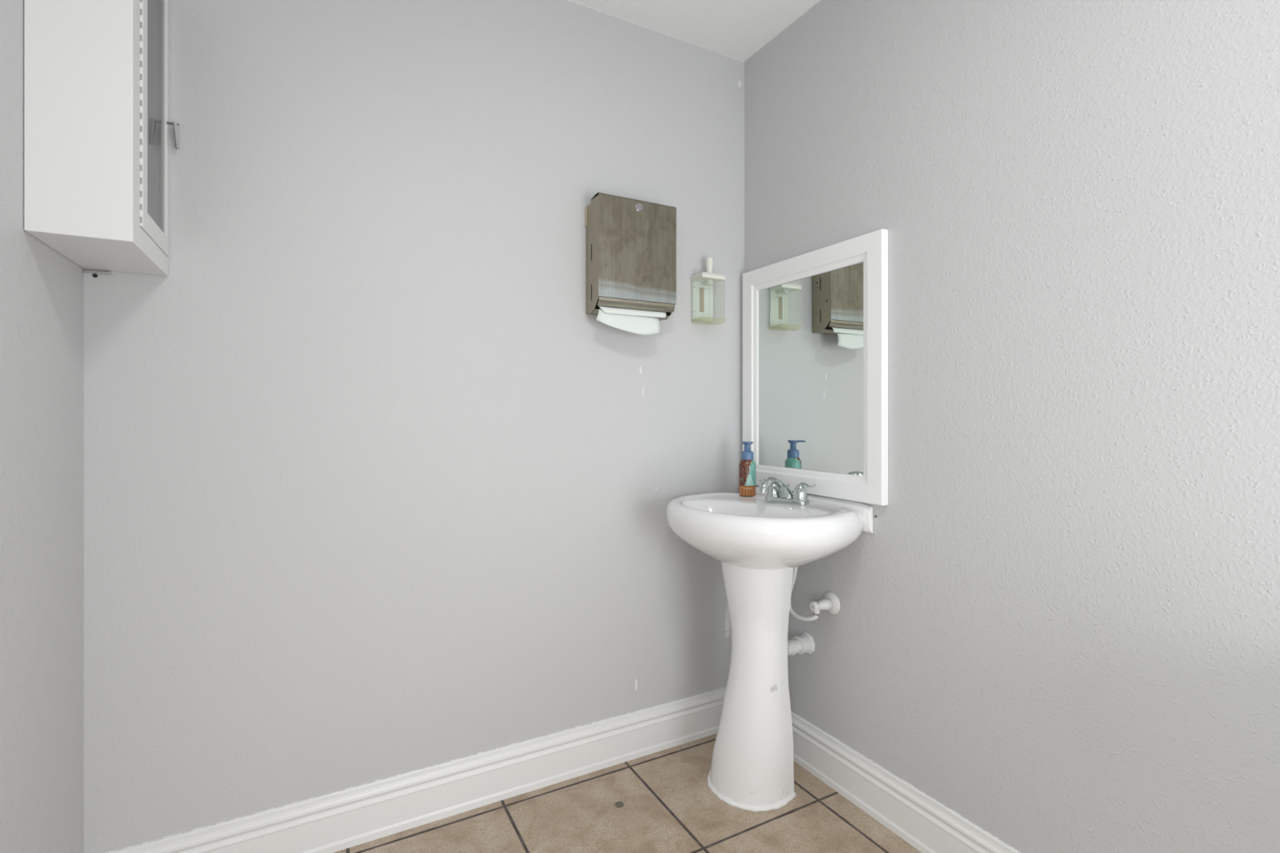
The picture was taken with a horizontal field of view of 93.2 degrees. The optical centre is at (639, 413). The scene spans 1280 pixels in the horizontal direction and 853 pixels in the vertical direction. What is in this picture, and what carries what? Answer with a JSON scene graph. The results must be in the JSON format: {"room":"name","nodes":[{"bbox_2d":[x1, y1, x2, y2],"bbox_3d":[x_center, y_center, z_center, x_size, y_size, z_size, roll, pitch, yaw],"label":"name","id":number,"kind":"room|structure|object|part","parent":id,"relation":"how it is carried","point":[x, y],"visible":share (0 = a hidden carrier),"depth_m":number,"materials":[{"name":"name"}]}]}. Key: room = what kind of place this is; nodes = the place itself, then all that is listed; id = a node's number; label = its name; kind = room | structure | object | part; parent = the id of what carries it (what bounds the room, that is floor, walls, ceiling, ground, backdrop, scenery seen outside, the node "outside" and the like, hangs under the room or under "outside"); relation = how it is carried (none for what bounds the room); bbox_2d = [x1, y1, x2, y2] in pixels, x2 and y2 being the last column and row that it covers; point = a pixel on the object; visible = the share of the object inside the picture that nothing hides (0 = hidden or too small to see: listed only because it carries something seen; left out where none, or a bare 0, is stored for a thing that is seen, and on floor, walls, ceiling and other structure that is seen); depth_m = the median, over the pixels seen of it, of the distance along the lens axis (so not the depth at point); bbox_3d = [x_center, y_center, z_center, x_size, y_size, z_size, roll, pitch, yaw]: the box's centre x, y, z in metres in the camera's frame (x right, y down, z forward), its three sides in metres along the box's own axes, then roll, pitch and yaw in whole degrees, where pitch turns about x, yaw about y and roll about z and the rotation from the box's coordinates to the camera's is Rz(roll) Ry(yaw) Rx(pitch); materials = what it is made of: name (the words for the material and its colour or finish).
{"room":"public restroom","nodes":[
{"label":"public restroom","id":0,"kind":"room"},
{"bbox_2d":[0,0,84,852],"bbox_3d":[-0.537,-0.080,-0.038,0.100,2.440,3.100,0,0,-29],"label":"wall","id":1,"kind":"structure","parent":0,"point":[42,290],"depth_m":1.11,"materials":[{"name":"paint"}]},
{"bbox_2d":[84,0,744,852],"bbox_3d":[-0.450,-0.080,1.833,2.050,2.440,0.100,0,0,-29],"label":"wall","id":2,"kind":"structure","parent":0,"point":[373,491],"depth_m":1.65,"materials":[{"name":"paint"}]},
{"bbox_2d":[23,0,179,275],"bbox_3d":[-1.081,-0.696,1.244,0.174,0.749,0.324,0,0,-29],"label":"upper cabinet","id":3,"kind":"object","parent":2,"relation":"attached to","point":[96,122],"visible":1,"depth_m":1.11,"materials":[{"name":"white metal"}]},
{"bbox_2d":[84,269,111,275],"bbox_3d":[-1.210,-0.316,1.351,0.043,0.011,0.011,0,0,-29],"label":"bolt","id":4,"kind":"object","parent":3,"relation":"attached to","point":[108,272],"visible":1,"depth_m":1.35,"materials":[{"name":"grey metal"}]},
{"bbox_3d":[-1.046,-0.696,1.301,0.012,0.659,0.250,0,0,-29],"label":"door","id":5,"kind":"part","parent":3,"relation":"part of","materials":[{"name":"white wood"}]},
{"bbox_3d":[-1.083,-0.645,1.405,0.023,0.059,0.012,0,0,-29],"label":"handle","id":6,"kind":"part","parent":3,"relation":"part of","materials":[{"name":"silver metal"}]},
{"bbox_2d":[111,688,725,852],"bbox_3d":[-0.422,1.066,1.783,1.850,0.148,0.015,0,0,-29],"label":"baseboard","id":7,"kind":"structure","parent":2,"relation":"attached to","point":[334,822],"depth_m":1.71,"materials":[{"name":"paint"}]},
{"bbox_2d":[585,191,675,320],"bbox_3d":[-0.028,-0.494,1.947,0.280,0.361,0.104,0,0,-29],"label":"paper towel dispenser","id":8,"kind":"object","parent":2,"relation":"attached to","point":[631,243],"visible":1,"depth_m":1.90,"materials":[{"name":"metal"}]},
{"bbox_3d":[-0.148,-0.494,1.883,0.002,0.358,0.098,0,0,-29],"label":"panel","id":9,"kind":"part","parent":8,"relation":"part of","materials":[{"name":"metal"}]},
{"bbox_3d":[-0.051,-0.486,1.992,0.272,0.336,0.002,0,0,-29],"label":"panel","id":10,"kind":"part","parent":8,"relation":"part of","materials":[{"name":"metal"}]},
{"bbox_2d":[586,308,669,320],"bbox_3d":[-0.037,-0.320,1.966,0.272,0.013,0.060,0,0,-29],"label":"tray","id":11,"kind":"object","parent":8,"relation":"on","point":[588,311],"depth_m":1.91,"materials":[{"name":"metal"}]},
{"bbox_2d":[596,305,666,334],"bbox_3d":[-0.022,-0.291,1.913,0.251,0.083,0.017,0,0,-29],"label":"paper towel","id":12,"kind":"object","parent":8,"relation":"hanging from","point":[641,322],"visible":1,"depth_m":1.91,"materials":[{"name":"white paper"}]},
{"bbox_3d":[0.092,-0.494,2.015,0.002,0.358,0.098,0,0,-29],"label":"panel","id":13,"kind":"part","parent":8,"relation":"part of","materials":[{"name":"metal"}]},
{"bbox_2d":[690,256,725,324],"bbox_3d":[0.237,-0.427,2.110,0.097,0.238,0.072,0,0,-29],"label":"soap dispenser","id":14,"kind":"object","parent":2,"relation":"attached to","point":[702,282],"visible":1,"depth_m":2.13,"materials":[{"name":"white plastic"}]},
{"bbox_3d":[0.221,-0.397,2.140,0.088,0.138,0.004,0,0,-29],"label":"plate","id":15,"kind":"part","parent":14,"relation":"part of","materials":[{"name":"white plastic"}]},
{"bbox_2d":[333,733,921,852],"bbox_3d":[0.294,1.180,0.473,2.050,0.080,3.200,0,0,-29],"label":"floor","id":16,"kind":"structure","parent":0,"point":[669,806],"depth_m":1.69,"materials":[{"name":"tile"}]},
{"bbox_2d":[614,801,623,807],"bbox_3d":[-0.060,1.139,1.762,0.025,0.002,0.025,0,0,-29],"label":"disc","id":17,"kind":"object","parent":16,"relation":"on","point":[619,804],"visible":1,"depth_m":1.76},
{"bbox_2d":[666,492,862,812],"bbox_3d":[0.338,0.706,1.820,0.472,0.868,0.590,0,0,-29],"label":"pedestal sink","id":18,"kind":"object","parent":16,"relation":"on","point":[758,544],"visible":0.98,"depth_m":1.76,"materials":[{"name":"white ceramic"}]},
{"bbox_2d":[738,441,755,497],"bbox_3d":[0.362,0.186,2.030,0.057,0.184,0.073,0,0,1],"label":"hand soap bottle","id":19,"kind":"object","parent":18,"relation":"on","point":[747,465],"visible":1,"depth_m":2.02,"materials":[{"name":"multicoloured plastic"}]},
{"bbox_2d":[666,492,862,569],"bbox_3d":[0.338,0.357,1.820,0.472,0.170,0.590,0,0,-29],"label":"basin","id":20,"kind":"object","parent":18,"relation":"in","point":[737,531],"depth_m":1.64,"materials":[{"name":"white ceramic"}]},
{"bbox_2d":[758,476,816,506],"bbox_3d":[0.426,0.235,1.875,0.180,0.089,0.170,0,0,-10],"label":"faucet","id":21,"kind":"object","parent":18,"relation":"on","point":[779,491],"visible":1,"depth_m":1.84,"materials":[{"name":"silver metal"}]},
{"bbox_3d":[0.424,0.242,1.916,0.043,0.056,0.043,0,0,-29],"label":"handle","id":22,"kind":"part","parent":21,"relation":"part of","materials":[{"name":"silver metal"}]},
{"bbox_3d":[0.412,0.234,1.846,0.170,0.088,0.056,0,0,-39],"label":"spout","id":23,"kind":"part","parent":21,"relation":"part of","materials":[{"name":"silver metal"}]},
{"bbox_3d":[0.457,0.270,1.882,0.052,0.019,0.141,0,0,-44],"label":"plate","id":24,"kind":"part","parent":21,"relation":"part of","materials":[{"name":"silver metal"}]},
{"bbox_3d":[0.490,0.242,1.849,0.043,0.056,0.043,0,0,-29],"label":"handle","id":25,"kind":"part","parent":21,"relation":"part of","materials":[{"name":"silver metal"}]},
{"bbox_3d":[0.504,0.217,1.831,0.019,0.015,0.058,0,0,-38],"label":"lever","id":26,"kind":"part","parent":21,"relation":"part of","materials":[{"name":"silver metal"}]},
{"bbox_2d":[755,485,872,533],"bbox_3d":[0.519,0.301,1.940,0.045,0.087,0.523,0,0,-29],"label":"block","id":27,"kind":"object","parent":18,"relation":"attached to","point":[866,511],"visible":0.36,"depth_m":1.76,"materials":[{"name":"white"}]},
{"bbox_2d":[571,0,819,61],"bbox_3d":[0.294,-1.340,0.473,2.050,0.080,3.200,0,0,-29],"label":"ceiling","id":28,"kind":"structure","parent":0,"point":[735,28],"depth_m":1.99,"materials":[{"name":"white paint"}]},
{"bbox_2d":[744,0,1279,852],"bbox_3d":[1.173,-0.080,0.897,0.100,2.440,3.100,0,0,-29],"label":"wall","id":29,"kind":"structure","parent":0,"point":[1057,625],"depth_m":1.30,"materials":[{"name":"paint"}]},
{"bbox_2d":[787,631,814,656],"bbox_3d":[0.497,0.740,1.927,0.097,0.067,0.068,0,0,-29],"label":"drain pipe","id":30,"kind":"object","parent":29,"relation":"attached to","point":[803,643],"visible":0.95,"depth_m":1.92,"materials":[{"name":"white plastic"}]},
{"bbox_2d":[742,228,888,505],"bbox_3d":[0.530,-0.128,1.940,0.025,0.763,0.612,0,0,-29],"label":"wall mirror","id":31,"kind":"object","parent":29,"relation":"attached to","point":[815,322],"visible":0.91,"depth_m":1.88,"materials":[{"name":"white paint"}]},
{"bbox_2d":[758,262,863,475],"bbox_3d":[0.533,-0.128,1.942,0.004,0.616,0.465,0,0,-29],"label":"mirror glass","id":32,"kind":"object","parent":31,"relation":"attached to","point":[811,323],"depth_m":1.91,"materials":[{"name":"grey"}]},
{"bbox_2d":[809,591,839,616],"bbox_3d":[0.554,0.583,1.840,0.081,0.069,0.069,0,0,-29],"label":"shutoff valve","id":33,"kind":"object","parent":29,"relation":"attached to","point":[830,602],"visible":1,"depth_m":1.83,"materials":[{"name":"white"}]},
{"bbox_2d":[789,566,818,621],"bbox_3d":[0.497,0.536,1.861,0.023,0.200,0.112,0,0,-43],"label":"supply hose","id":34,"kind":"object","parent":33,"relation":"attached to","point":[792,611],"visible":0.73,"depth_m":1.87,"materials":[{"name":"white"}]},
{"bbox_3d":[0.526,0.583,1.824,0.014,0.031,0.026,0,0,-29],"label":"knob","id":35,"kind":"part","parent":33,"relation":"part of","materials":[{"name":"white plastic"}]},
{"bbox_2d":[791,711,1019,852],"bbox_3d":[1.103,1.066,0.907,0.015,0.148,2.984,0,0,-29],"label":"baseboard","id":36,"kind":"structure","parent":29,"relation":"attached to","point":[929,826],"depth_m":1.67,"materials":[{"name":"paint"}]}
]}

